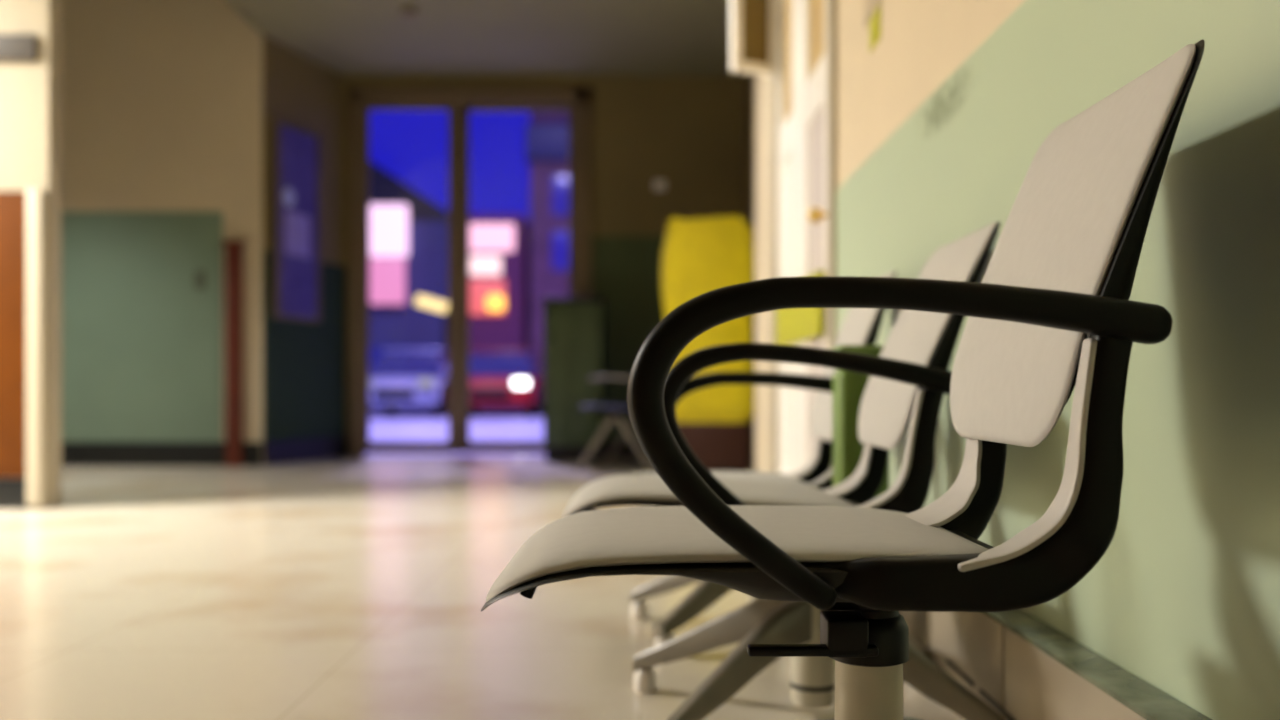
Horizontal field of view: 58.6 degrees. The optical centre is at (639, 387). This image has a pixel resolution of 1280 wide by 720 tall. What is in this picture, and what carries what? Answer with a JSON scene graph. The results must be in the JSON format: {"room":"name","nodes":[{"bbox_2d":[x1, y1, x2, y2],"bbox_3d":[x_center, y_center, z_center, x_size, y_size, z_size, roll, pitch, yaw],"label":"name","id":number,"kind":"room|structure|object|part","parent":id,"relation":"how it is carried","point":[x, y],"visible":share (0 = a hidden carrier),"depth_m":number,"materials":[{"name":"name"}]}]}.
{"room":"hospital interior","nodes":[
{"label":"hospital interior","id":0,"kind":"room"},
{"bbox_2d":[0,0,61,507],"bbox_3d":[-4.400,-0.990,5.360,3.300,3.100,0.120,0,0,0],"label":"wall","id":1,"kind":"structure","parent":0,"point":[30,91],"depth_m":5.30,"materials":[{"name":"paint"}]},
{"bbox_2d":[0,191,25,477],"bbox_3d":[-4.446,-0.247,5.287,3.208,1.325,0.025,0,0,0],"label":"trim","id":2,"kind":"structure","parent":1,"relation":"attached to","point":[12,203],"depth_m":5.28,"materials":[{"name":"brown wood"}]},
{"bbox_2d":[0,478,28,508],"bbox_3d":[-4.445,0.490,5.285,3.210,0.140,0.030,0,0,0],"label":"baseboard","id":3,"kind":"structure","parent":1,"relation":"attached to","point":[12,490],"depth_m":5.27,"materials":[{"name":"black plastic"}]},
{"bbox_2d":[0,34,36,60],"bbox_3d":[-3.025,-1.580,5.290,0.450,0.120,0.020,0,0,0],"label":"room sign","id":4,"kind":"object","parent":1,"relation":"attached to","point":[13,47],"visible":1,"depth_m":5.28,"materials":[{"name":"grey plastic"}]},
{"bbox_2d":[26,189,44,504],"bbox_3d":[-2.800,-0.190,5.281,0.070,1.460,0.038,0,0,0],"label":"trim","id":5,"kind":"structure","parent":1,"relation":"attached to","point":[35,198],"depth_m":5.26,"materials":[{"name":"beige paint"}]},
{"bbox_2d":[62,0,262,465],"bbox_3d":[-4.457,-1.340,8.275,3.485,3.800,0.150,0,0,0],"label":"wall","id":6,"kind":"structure","parent":0,"point":[162,100],"depth_m":8.20,"materials":[{"name":"beige paint"}]},
{"bbox_2d":[62,211,222,441],"bbox_3d":[-4.525,-0.440,8.196,3.050,1.660,0.008,0,0,0],"label":"wall panel","id":7,"kind":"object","parent":6,"relation":"attached to","point":[142,347],"depth_m":8.19,"materials":[{"name":"green paint"}]},
{"bbox_2d":[62,442,261,465],"bbox_3d":[-4.385,0.475,8.190,3.330,0.170,0.020,0,0,0],"label":"baseboard","id":8,"kind":"structure","parent":6,"relation":"attached to","point":[73,453],"depth_m":8.18,"materials":[{"name":"black plastic"}]},
{"bbox_2d":[194,271,205,288],"bbox_3d":[-3.160,-0.775,8.182,0.080,0.130,0.020,0,0,0],"label":"wall switch","id":9,"kind":"object","parent":6,"relation":"attached to","point":[199,276],"visible":1,"depth_m":8.18,"materials":[{"name":"grey plastic"}]},
{"bbox_2d":[263,35,344,265],"bbox_3d":[-2.630,-0.990,8.768,0.145,3.100,1.142,0,0,15],"label":"wall","id":10,"kind":"structure","parent":0,"point":[303,93],"depth_m":8.87,"materials":[{"name":"beige paint"}]},
{"bbox_2d":[271,117,320,321],"bbox_3d":[-2.573,-1.235,8.553,0.048,1.450,0.600,0,0,15],"label":"window","id":11,"kind":"structure","parent":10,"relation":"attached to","point":[295,151],"depth_m":8.53,"materials":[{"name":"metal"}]},
{"bbox_2d":[285,210,309,257],"bbox_3d":[-2.568,-1.150,8.556,0.003,0.320,0.330,0,0,15],"label":"poster","id":12,"kind":"object","parent":11,"relation":"attached to","point":[297,226],"depth_m":8.55,"materials":[{"name":"paper"}]},
{"bbox_2d":[263,250,345,447],"bbox_3d":[-2.555,-0.280,8.750,0.010,1.420,1.143,0,0,15],"label":"wall panel","id":13,"kind":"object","parent":10,"relation":"attached to","point":[304,362],"depth_m":8.75,"materials":[{"name":"teal paint"}]},
{"bbox_2d":[263,436,346,465],"bbox_3d":[-2.550,0.475,8.750,0.019,0.170,1.145,0,0,15],"label":"baseboard","id":14,"kind":"structure","parent":10,"relation":"attached to","point":[301,450],"depth_m":8.67,"materials":[{"name":"black plastic"}]},
{"bbox_2d":[0,456,965,719],"bbox_3d":[-1.500,0.610,3.610,9.400,0.100,11.620,0,0,0],"label":"floor","id":15,"kind":"structure","parent":0,"point":[342,588],"depth_m":2.96,"materials":[{"name":"tile"}]},
{"bbox_2d":[223,241,244,466],"bbox_3d":[-2.900,-0.245,8.145,0.130,1.610,0.070,0,0,0],"label":"door frame","id":16,"kind":"structure","parent":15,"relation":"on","point":[233,249],"depth_m":8.12,"materials":[{"name":"red wood"}]},
{"bbox_2d":[542,298,604,461],"bbox_3d":[-0.510,-0.062,8.850,0.470,1.245,0.430,0,0,0],"label":"cabinet","id":17,"kind":"object","parent":15,"relation":"on","point":[573,327],"visible":1,"depth_m":8.64,"materials":[{"name":"paint"}]},
{"bbox_3d":[-0.616,-0.105,8.644,0.204,1.050,0.012,0,0,0],"label":"cabinet door","id":18,"kind":"part","parent":17,"relation":"part of","materials":[{"name":"green paint"}]},
{"bbox_3d":[-0.404,-0.105,8.644,0.204,1.050,0.012,0,0,0],"label":"cabinet door","id":19,"kind":"part","parent":17,"relation":"part of","materials":[{"name":"green paint"}]},
{"bbox_2d":[575,376,653,470],"bbox_3d":[-0.163,0.084,7.845,0.540,0.948,0.510,0,0,0],"label":"chair","id":20,"kind":"object","parent":15,"relation":"on","point":[615,410],"visible":0.63,"depth_m":7.63,"materials":[{"name":"black plastic"}]},
{"bbox_3d":[-0.290,0.353,7.650,0.285,0.410,0.040,0,0,0],"label":"leg","id":21,"kind":"part","parent":20,"relation":"part of","materials":[{"name":"grey paint"}]},
{"bbox_3d":[-0.206,0.138,7.850,0.432,0.054,0.440,0,0,0],"label":"seat","id":22,"kind":"part","parent":20,"relation":"part of","materials":[{"name":"black plastic"}]},
{"bbox_3d":[-0.150,0.019,7.610,0.384,0.202,0.040,0,0,0],"label":"armrest","id":23,"kind":"part","parent":20,"relation":"part of","materials":[{"name":"grey paint"}]},
{"bbox_3d":[-0.050,0.353,8.050,0.285,0.410,0.040,0,0,0],"label":"leg","id":24,"kind":"part","parent":20,"relation":"part of","materials":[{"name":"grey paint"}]},
{"bbox_3d":[-0.050,0.353,7.650,0.285,0.410,0.040,0,0,0],"label":"leg","id":25,"kind":"part","parent":20,"relation":"part of","materials":[{"name":"grey paint"}]},
{"bbox_2d":[603,379,632,465],"bbox_3d":[0.007,0.084,8.395,0.540,0.948,0.510,0,0,0],"label":"chair","id":26,"kind":"object","parent":15,"relation":"on","point":[622,437],"visible":0.13,"depth_m":8.18,"materials":[{"name":"black plastic"}]},
{"bbox_3d":[-0.036,0.138,8.400,0.432,0.054,0.440,0,0,0],"label":"seat","id":27,"kind":"part","parent":26,"relation":"part of","materials":[{"name":"black plastic"}]},
{"bbox_3d":[-0.120,0.353,8.200,0.285,0.410,0.040,0,0,0],"label":"leg","id":28,"kind":"part","parent":26,"relation":"part of","materials":[{"name":"grey paint"}]},
{"bbox_2d":[661,216,754,470],"bbox_3d":[0.450,-0.273,7.350,0.630,1.667,0.384,0,0,0],"label":"vending machine","id":29,"kind":"object","parent":15,"relation":"on","point":[700,256],"visible":0.56,"depth_m":7.18,"materials":[{"name":"yellow plastic"}]},
{"bbox_3d":[0.752,-0.180,7.360,0.025,1.420,0.300,0,0,0],"label":"frame","id":30,"kind":"part","parent":29,"relation":"part of","materials":[{"name":"white plastic"}]},
{"bbox_2d":[595,271,896,646],"bbox_3d":[0.225,0.153,2.625,0.659,0.814,0.498,0,0,0],"label":"chair","id":31,"kind":"object","parent":15,"relation":"on","point":[860,326],"visible":0.38,"depth_m":2.50,"materials":[{"name":"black plastic"}]},
{"bbox_3d":[0.121,0.440,2.713,0.315,0.169,0.040,0,0,28],"label":"leg","id":32,"kind":"part","parent":31,"relation":"part of","materials":[{"name":"grey paint"}]},
{"bbox_3d":[0.152,0.440,2.495,0.315,0.169,0.040,0,0,-44],"label":"leg","id":33,"kind":"part","parent":31,"relation":"part of","materials":[{"name":"grey paint"}]},
{"bbox_2d":[635,471,806,485],"bbox_3d":[0.139,0.234,2.635,0.481,0.063,0.400,0,0,0],"label":"seat cushion","id":34,"kind":"object","parent":31,"relation":"on","point":[797,477],"depth_m":2.65,"materials":[{"name":"grey fabric"}]},
{"bbox_3d":[0.269,0.111,2.409,0.470,0.290,0.042,0,0,0],"label":"armrest","id":35,"kind":"part","parent":31,"relation":"part of","materials":[{"name":"black plastic"}]},
{"bbox_3d":[0.322,0.123,2.722,0.326,0.274,0.054,0,0,-6],"label":"frame","id":36,"kind":"part","parent":31,"relation":"part of","materials":[{"name":"black plastic"}]},
{"bbox_3d":[0.322,0.123,2.433,0.326,0.274,0.054,0,0,6],"label":"frame","id":37,"kind":"part","parent":31,"relation":"part of","materials":[{"name":"black plastic"}]},
{"bbox_2d":[562,221,1004,719],"bbox_3d":[0.217,0.149,1.955,0.694,0.822,0.498,0,0,0],"label":"chair","id":38,"kind":"object","parent":15,"relation":"on","point":[909,380],"visible":0.66,"depth_m":1.80,"materials":[{"name":"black plastic"}]},
{"bbox_2d":[562,474,855,517],"bbox_3d":[0.116,0.185,1.965,0.483,0.051,0.400,0,0,0],"label":"seat cushion","id":39,"kind":"object","parent":38,"relation":"on","point":[623,489],"depth_m":1.84,"materials":[{"name":"grey fabric"}]},
{"bbox_3d":[0.131,0.440,2.043,0.315,0.169,0.040,0,0,28],"label":"leg","id":40,"kind":"part","parent":38,"relation":"part of","materials":[{"name":"grey paint"}]},
{"bbox_3d":[0.162,0.440,1.825,0.315,0.169,0.040,0,0,-44],"label":"leg","id":41,"kind":"part","parent":38,"relation":"part of","materials":[{"name":"grey paint"}]},
{"bbox_3d":[0.254,0.082,1.739,0.470,0.290,0.042,4,0,0],"label":"armrest","id":42,"kind":"part","parent":38,"relation":"part of","materials":[{"name":"black plastic"}]},
{"bbox_3d":[0.307,0.104,2.053,0.341,0.266,0.054,0,0,-6],"label":"frame","id":43,"kind":"part","parent":38,"relation":"part of","materials":[{"name":"black plastic"}]},
{"bbox_3d":[0.307,0.104,1.762,0.341,0.266,0.054,0,0,6],"label":"frame","id":44,"kind":"part","parent":38,"relation":"part of","materials":[{"name":"black plastic"}]},
{"bbox_3d":[0.429,0.440,1.827,0.250,0.169,0.243,0,0,0],"label":"leg","id":45,"kind":"part","parent":38,"relation":"part of","materials":[{"name":"grey paint"}]},
{"bbox_3d":[0.432,0.440,2.085,0.315,0.169,0.040,0,0,-44],"label":"leg","id":46,"kind":"part","parent":38,"relation":"part of","materials":[{"name":"grey paint"}]},
{"bbox_2d":[481,39,1204,719],"bbox_3d":[0.180,0.122,1.205,0.659,0.876,0.498,0,0,0],"label":"chair","id":47,"kind":"object","parent":15,"relation":"on","point":[1051,313],"visible":1,"depth_m":1.02,"materials":[{"name":"grey plastic"}]},
{"bbox_2d":[486,505,988,601],"bbox_3d":[0.094,0.172,1.215,0.481,0.063,0.400,0,0,0],"label":"seat cushion","id":48,"kind":"object","parent":47,"relation":"on","point":[831,542],"depth_m":1.06,"materials":[{"name":"grey fabric"}]},
{"bbox_3d":[0.169,0.243,1.130,0.127,0.037,0.050,0,0,0],"label":"height lever","id":49,"kind":"part","parent":47,"relation":"part of","materials":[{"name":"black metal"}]},
{"bbox_3d":[0.224,0.049,0.989,0.470,0.290,0.042,0,0,0],"label":"armrest","id":50,"kind":"part","parent":47,"relation":"part of","materials":[{"name":"black plastic"}]},
{"bbox_3d":[0.377,0.440,1.335,0.315,0.169,0.040,0,0,-44],"label":"leg","id":51,"kind":"part","parent":47,"relation":"part of","materials":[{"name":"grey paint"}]},
{"bbox_3d":[0.277,0.061,1.016,0.323,0.274,0.072,0,0,0],"label":"frame","id":52,"kind":"part","parent":47,"relation":"part of","materials":[{"name":"black plastic"}]},
{"bbox_3d":[0.277,0.061,1.302,0.326,0.274,0.054,0,0,-6],"label":"frame","id":53,"kind":"part","parent":47,"relation":"part of","materials":[{"name":"black plastic"}]},
{"bbox_2d":[831,345,889,498],"bbox_3d":[0.443,0.237,2.285,0.109,0.645,0.094,0,0,0],"label":"waste bin","id":54,"kind":"object","parent":15,"relation":"on","point":[848,388],"visible":0.23,"depth_m":2.24,"materials":[{"name":"green plastic"}]},
{"bbox_3d":[0.443,-0.062,2.285,0.109,0.045,0.094,0,0,0],"label":"bin lid","id":55,"kind":"part","parent":54,"relation":"part of","materials":[{"name":"green plastic"}]},
{"bbox_2d":[226,0,744,76],"bbox_3d":[-1.500,-2.940,3.650,9.400,0.800,11.700,0,0,0],"label":"ceiling","id":56,"kind":"structure","parent":0,"point":[350,38],"depth_m":8.24,"materials":[{"name":"paint"}]},
{"bbox_2d":[401,8,417,17],"bbox_3d":[-1.550,-2.515,7.660,0.110,0.050,0.110,0,0,0],"label":"smoke detector","id":57,"kind":"object","parent":56,"relation":"attached to","point":[406,12],"visible":1,"depth_m":7.62,"materials":[{"name":"white plastic"}]},
{"bbox_2d":[345,77,743,456],"bbox_3d":[-1.000,-0.990,9.375,4.000,3.100,0.150,0,0,0],"label":"wall","id":58,"kind":"structure","parent":0,"point":[687,133],"depth_m":9.30,"materials":[{"name":"beige paint"}]},
{"bbox_2d":[349,87,590,456],"bbox_3d":[-1.380,-0.940,9.325,1.960,3.000,0.150,0,0,0],"label":"door frame","id":59,"kind":"structure","parent":58,"relation":"in","point":[580,96],"depth_m":9.25,"materials":[{"name":"brown metal"}]},
{"bbox_2d":[362,103,459,452],"bbox_3d":[-1.865,-0.895,9.300,0.790,2.850,0.040,0,0,0],"label":"sliding door","id":60,"kind":"structure","parent":59,"relation":"attached to","point":[453,444],"depth_m":9.28,"materials":[{"name":"brown metal"}]},
{"bbox_2d":[460,104,575,452],"bbox_3d":[-1.005,-0.895,9.346,0.970,2.850,0.040,0,0,0],"label":"sliding door","id":61,"kind":"structure","parent":59,"relation":"attached to","point":[466,446],"depth_m":9.33,"materials":[{"name":"brown metal"}]},
{"bbox_2d":[602,441,639,456],"bbox_3d":[0.220,0.495,9.290,1.260,0.130,0.020,0,0,0],"label":"baseboard","id":62,"kind":"structure","parent":58,"relation":"attached to","point":[626,449],"depth_m":9.28,"materials":[{"name":"black plastic"}]},
{"bbox_2d":[591,236,664,440],"bbox_3d":[0.220,-0.405,9.297,1.260,1.670,0.006,0,0,0],"label":"trim","id":63,"kind":"structure","parent":58,"relation":"attached to","point":[625,270],"depth_m":9.29,"materials":[{"name":"green paint"}]},
{"bbox_2d":[654,180,665,189],"bbox_3d":[0.160,-1.650,9.280,0.100,0.080,0.028,0,0,0],"label":"wall thermostat","id":64,"kind":"object","parent":58,"relation":"attached to","point":[658,184],"visible":1,"depth_m":9.27,"materials":[{"name":"white paint"}]},
{"bbox_2d":[744,73,754,460],"bbox_3d":[0.885,-0.990,7.725,0.230,3.100,3.150,0,0,0],"label":"wall","id":65,"kind":"structure","parent":0,"point":[749,79],"depth_m":8.85,"materials":[{"name":"beige paint"}]},
{"bbox_2d":[755,0,1024,471],"bbox_3d":[0.695,-0.990,1.975,0.150,3.100,8.350,0,0,0],"label":"wall","id":66,"kind":"structure","parent":0,"point":[922,43],"depth_m":3.00,"materials":[{"name":"pale green paint"},{"name":"cream paint"}]},
{"bbox_2d":[769,0,836,472],"bbox_3d":[0.685,-0.770,4.440,0.170,2.660,1.720,0,0,0],"label":"door","id":67,"kind":"structure","parent":66,"relation":"in","point":[831,4],"depth_m":5.20,"materials":[{"name":"beige paint"}]},
{"bbox_2d":[730,0,778,76],"bbox_3d":[0.513,-1.647,5.110,0.235,0.475,0.040,0,0,-25],"label":"sign","id":68,"kind":"object","parent":67,"relation":"attached to","point":[754,24],"visible":1,"depth_m":5.10,"materials":[{"name":"white paint"}]},
{"bbox_2d":[778,0,801,473],"bbox_3d":[0.652,-0.725,4.815,0.045,2.570,0.770,0,0,0],"label":"door leaf","id":69,"kind":"structure","parent":67,"relation":"attached to","point":[790,11],"depth_m":4.89,"materials":[{"name":"white paint"}]},
{"bbox_3d":[0.653,-0.315,4.905,0.023,1.350,0.350,0,0,0],"label":"panel","id":70,"kind":"part","parent":69,"relation":"part of","materials":[{"name":"white paint"}]},
{"bbox_3d":[0.652,-1.520,4.905,0.015,0.740,0.350,0,0,0],"label":"vision pane","id":71,"kind":"part","parent":69,"relation":"part of","materials":[{"name":"clear glass"}]},
{"bbox_2d":[802,0,826,466],"bbox_3d":[0.615,-0.725,4.045,0.121,2.570,0.770,0,0,0],"label":"door leaf","id":72,"kind":"structure","parent":67,"relation":"attached to","point":[814,12],"depth_m":4.21,"materials":[{"name":"white paint"}]},
{"bbox_2d":[776,270,824,344],"bbox_3d":[0.613,-0.290,4.450,0.022,0.220,1.200,0,0,0],"label":"plaque","id":73,"kind":"object","parent":72,"relation":"attached to","point":[793,325],"visible":0.49,"depth_m":4.30,"materials":[{"name":"yellow plastic"}]},
{"bbox_3d":[0.653,-0.315,4.105,0.023,1.350,0.410,0,0,0],"label":"panel","id":74,"kind":"part","parent":72,"relation":"part of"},
{"bbox_3d":[0.652,-1.520,4.105,0.015,0.740,0.410,0,0,0],"label":"vision pane","id":75,"kind":"part","parent":72,"relation":"part of","materials":[{"name":"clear glass"}]},
{"bbox_3d":[0.592,-0.570,3.760,0.076,0.060,0.060,0,0,0],"label":"knob","id":76,"kind":"part","parent":72,"relation":"part of","materials":[{"name":"gold metal"}]},
{"bbox_2d":[864,0,881,27],"bbox_3d":[0.618,-1.315,3.030,0.004,0.650,0.220,0,0,0],"label":"notice","id":77,"kind":"object","parent":66,"relation":"attached to","point":[870,6],"visible":1,"depth_m":3.06,"materials":[{"name":"paper"}]},
{"bbox_2d":[870,5,880,52],"bbox_3d":[0.618,-0.943,2.995,0.004,0.085,0.130,0,0,0],"label":"sticker","id":78,"kind":"object","parent":66,"relation":"attached to","point":[875,22],"visible":1,"depth_m":2.98,"materials":[{"name":"yellow paper"}]},
{"bbox_2d":[899,609,1211,719],"bbox_3d":[0.585,0.457,1.550,0.063,0.202,3.900,0,0,0],"label":"baseboard","id":79,"kind":"structure","parent":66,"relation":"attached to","point":[1021,666],"depth_m":1.64,"materials":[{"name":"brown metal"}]},
{"bbox_3d":[0.562,0.440,2.845,0.012,0.151,1.310,0,0,0],"label":"panel","id":80,"kind":"part","parent":79,"relation":"part of","materials":[{"name":"brown metal"}]},
{"bbox_3d":[0.562,0.440,1.968,0.012,0.151,0.435,0,0,0],"label":"panel","id":81,"kind":"part","parent":79,"relation":"part of","materials":[{"name":"brown metal"}]},
{"bbox_3d":[0.562,0.440,0.671,0.012,0.151,2.142,0,0,0],"label":"panel","id":82,"kind":"part","parent":79,"relation":"part of","materials":[{"name":"brown metal"}]},
{"bbox_2d":[836,0,1279,719],"bbox_3d":[0.618,-0.030,0.700,0.004,1.180,5.800,0,0,0],"label":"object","id":83,"kind":"structure","parent":66,"relation":"attached to","point":[1183,597],"depth_m":1.34,"materials":[{"name":"green paint"}]},
{"label":"outside","id":84,"kind":"structure","parent":0,"visible":0},
{"bbox_2d":[366,411,544,455],"bbox_3d":[-5.000,0.660,49.725,70.000,0.100,80.550,0,0,0],"label":"sidewalk","id":85,"kind":"structure","parent":84,"point":[402,426],"depth_m":16.76,"materials":[{"name":"concrete"}]},
{"bbox_2d":[370,161,447,410],"bbox_3d":[-7.250,-3.190,33.085,5.100,7.600,6.230,0,0,0],"label":"building","id":86,"kind":"structure","parent":85,"relation":"on","point":[409,325],"depth_m":30.00,"materials":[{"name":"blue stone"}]},
{"bbox_2d":[370,204,407,303],"bbox_3d":[-6.570,-3.490,29.800,1.000,2.600,0.280,0,0,0],"label":"illuminated sign","id":87,"kind":"object","parent":86,"relation":"attached to","point":[388,222],"visible":0.88,"depth_m":29.66,"materials":[{"name":"pink plastic"}]},
{"bbox_3d":[-6.610,-2.790,29.800,0.920,1.200,0.280,0,0,0],"label":"panel","id":88,"kind":"part","parent":87,"relation":"part of","materials":[{"name":"pink plastic"}]},
{"bbox_3d":[-6.570,-4.115,29.800,1.000,1.350,0.280,0,0,0],"label":"panel","id":89,"kind":"part","parent":87,"relation":"part of","materials":[{"name":"white"}]},
{"bbox_2d":[370,349,447,416],"bbox_3d":[-4.950,-0.115,24.990,1.760,1.450,4.120,0,0,0],"label":"car","id":90,"kind":"object","parent":85,"relation":"on","point":[406,376],"visible":0.7,"depth_m":23.79,"materials":[{"name":"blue metal"}]},
{"bbox_2d":[374,388,413,397],"bbox_3d":[-4.950,0.110,22.975,0.800,0.200,0.090,0,0,0],"label":"grille","id":91,"kind":"object","parent":90,"relation":"attached to","point":[378,392],"depth_m":22.93,"materials":[{"name":"black metal"}]},
{"bbox_3d":[-4.950,-0.530,25.300,1.600,0.560,2.800,0,0,0],"label":"cabin glass","id":92,"kind":"part","parent":90,"relation":"part of","materials":[{"name":"blue glass"}]},
{"bbox_2d":[415,295,447,412],"bbox_3d":[-5.037,-0.822,27.600,0.795,2.864,0.240,0,0,0],"label":"street lantern","id":93,"kind":"object","parent":85,"relation":"on","point":[423,301],"visible":0.81,"depth_m":27.49,"materials":[{"name":"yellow metal"}]},
{"bbox_3d":[-4.700,-0.665,27.600,0.100,2.550,0.100,0,0,0],"label":"post","id":94,"kind":"part","parent":93,"relation":"part of","materials":[{"name":"black metal"}]},
{"bbox_2d":[470,214,529,411],"bbox_3d":[-3.750,-1.890,30.350,1.760,5.000,4.900,0,0,0],"label":"shopfront","id":95,"kind":"object","parent":85,"relation":"on","point":[499,243],"visible":0.54,"depth_m":28.80,"materials":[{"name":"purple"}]},
{"bbox_2d":[487,295,504,310],"bbox_3d":[-3.625,-2.140,28.640,0.450,0.400,0.120,0,0,0],"label":"lamp","id":96,"kind":"object","parent":95,"relation":"attached to","point":[494,302],"depth_m":28.59,"materials":[{"name":"yellow"}]},
{"bbox_2d":[470,349,543,416],"bbox_3d":[-3.050,-0.115,25.190,1.760,1.450,4.120,0,0,0],"label":"car","id":97,"kind":"object","parent":85,"relation":"on","point":[500,376],"visible":0.77,"depth_m":24.12,"materials":[{"name":"red paint"}]},
{"bbox_2d":[470,388,509,397],"bbox_3d":[-3.050,0.110,23.175,0.800,0.200,0.090,0,0,0],"label":"grille","id":98,"kind":"object","parent":97,"relation":"attached to","point":[474,392],"depth_m":23.13,"materials":[{"name":"black metal"}]},
{"bbox_3d":[-3.050,-0.530,25.500,1.600,0.560,2.800,0,0,0],"label":"cabin glass","id":99,"kind":"part","parent":97,"relation":"part of","materials":[{"name":"blue glass"}]},
{"bbox_2d":[526,112,568,375],"bbox_3d":[-0.625,-3.690,31.925,4.550,8.600,6.150,0,0,0],"label":"building","id":100,"kind":"structure","parent":85,"relation":"on","point":[547,133],"depth_m":29.00,"materials":[{"name":"brick"}]}
]}

